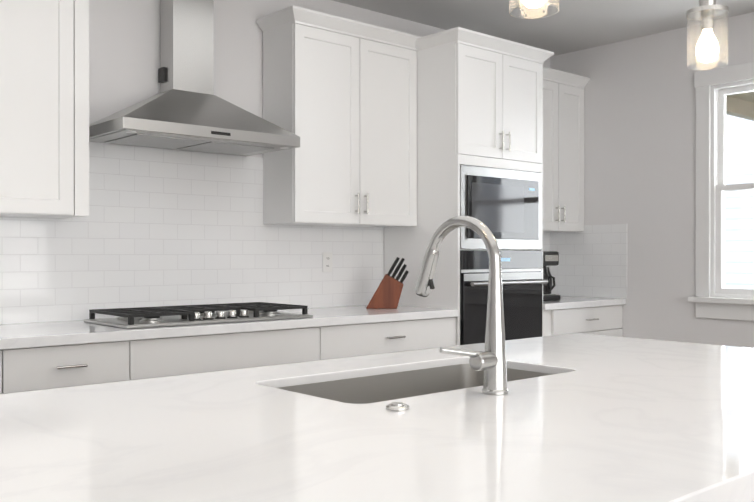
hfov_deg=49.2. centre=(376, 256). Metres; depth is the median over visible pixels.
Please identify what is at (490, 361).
faucet
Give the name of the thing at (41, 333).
countertop
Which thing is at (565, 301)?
countertop
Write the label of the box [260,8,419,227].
upper cabinet
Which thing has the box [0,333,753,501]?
island countertop
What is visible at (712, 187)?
window
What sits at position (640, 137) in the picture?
wall
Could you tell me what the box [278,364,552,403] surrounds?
sink
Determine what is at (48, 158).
upper cabinet
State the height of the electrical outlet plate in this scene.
0.114 m
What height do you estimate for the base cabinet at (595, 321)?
0.874 m
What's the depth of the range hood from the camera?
3.95 m
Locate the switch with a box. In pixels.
[386,402,408,410]
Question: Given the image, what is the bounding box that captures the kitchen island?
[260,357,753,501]
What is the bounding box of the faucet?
[415,216,507,394]
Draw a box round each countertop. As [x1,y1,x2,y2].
[0,304,459,351]
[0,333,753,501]
[548,296,625,311]
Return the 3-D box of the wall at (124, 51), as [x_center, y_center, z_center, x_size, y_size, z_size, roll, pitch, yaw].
[-1.776,-0.141,3.565,8.350,2.700,0.150,0,0,-41]
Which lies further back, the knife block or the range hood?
the knife block
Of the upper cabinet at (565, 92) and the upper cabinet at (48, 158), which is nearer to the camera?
the upper cabinet at (48, 158)
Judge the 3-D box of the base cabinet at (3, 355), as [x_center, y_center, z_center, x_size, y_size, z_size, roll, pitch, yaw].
[-1.739,0.772,3.079,0.460,0.874,0.606,0,0,-41]
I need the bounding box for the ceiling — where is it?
[333,0,753,56]
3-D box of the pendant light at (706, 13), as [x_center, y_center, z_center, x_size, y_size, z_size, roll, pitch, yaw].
[0.929,-1.013,2.313,0.130,0.950,0.130,0,0,-41]
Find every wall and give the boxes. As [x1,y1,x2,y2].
[89,0,549,157]
[550,12,753,347]
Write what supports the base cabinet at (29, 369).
on the floor
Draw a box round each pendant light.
[509,0,558,18]
[686,0,728,69]
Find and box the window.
[688,62,753,320]
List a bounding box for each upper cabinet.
[0,0,95,219]
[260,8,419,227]
[548,68,587,235]
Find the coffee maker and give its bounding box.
[543,251,560,300]
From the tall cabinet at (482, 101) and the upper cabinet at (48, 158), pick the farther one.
the tall cabinet at (482, 101)
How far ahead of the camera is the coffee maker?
5.41 m
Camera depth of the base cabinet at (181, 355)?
3.62 m
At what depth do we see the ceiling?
5.14 m
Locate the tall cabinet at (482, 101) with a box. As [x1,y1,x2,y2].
[380,28,547,345]
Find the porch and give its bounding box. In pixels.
[726,91,753,120]
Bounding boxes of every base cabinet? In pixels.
[0,352,7,393]
[8,340,135,392]
[136,328,323,379]
[324,316,455,359]
[548,304,623,336]
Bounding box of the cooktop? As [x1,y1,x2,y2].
[84,302,312,328]
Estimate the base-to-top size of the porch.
3.000 m
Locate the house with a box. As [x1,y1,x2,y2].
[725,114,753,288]
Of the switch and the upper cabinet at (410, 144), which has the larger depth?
the upper cabinet at (410, 144)
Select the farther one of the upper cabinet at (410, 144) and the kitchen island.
the upper cabinet at (410, 144)
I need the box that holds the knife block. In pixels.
[366,257,408,308]
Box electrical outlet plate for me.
[323,252,331,271]
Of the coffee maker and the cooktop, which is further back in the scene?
the coffee maker
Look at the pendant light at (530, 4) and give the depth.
1.79 m
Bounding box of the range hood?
[89,0,299,155]
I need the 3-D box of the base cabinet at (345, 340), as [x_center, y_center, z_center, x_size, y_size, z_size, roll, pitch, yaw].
[-0.116,0.768,4.507,0.953,0.874,0.606,0,0,-41]

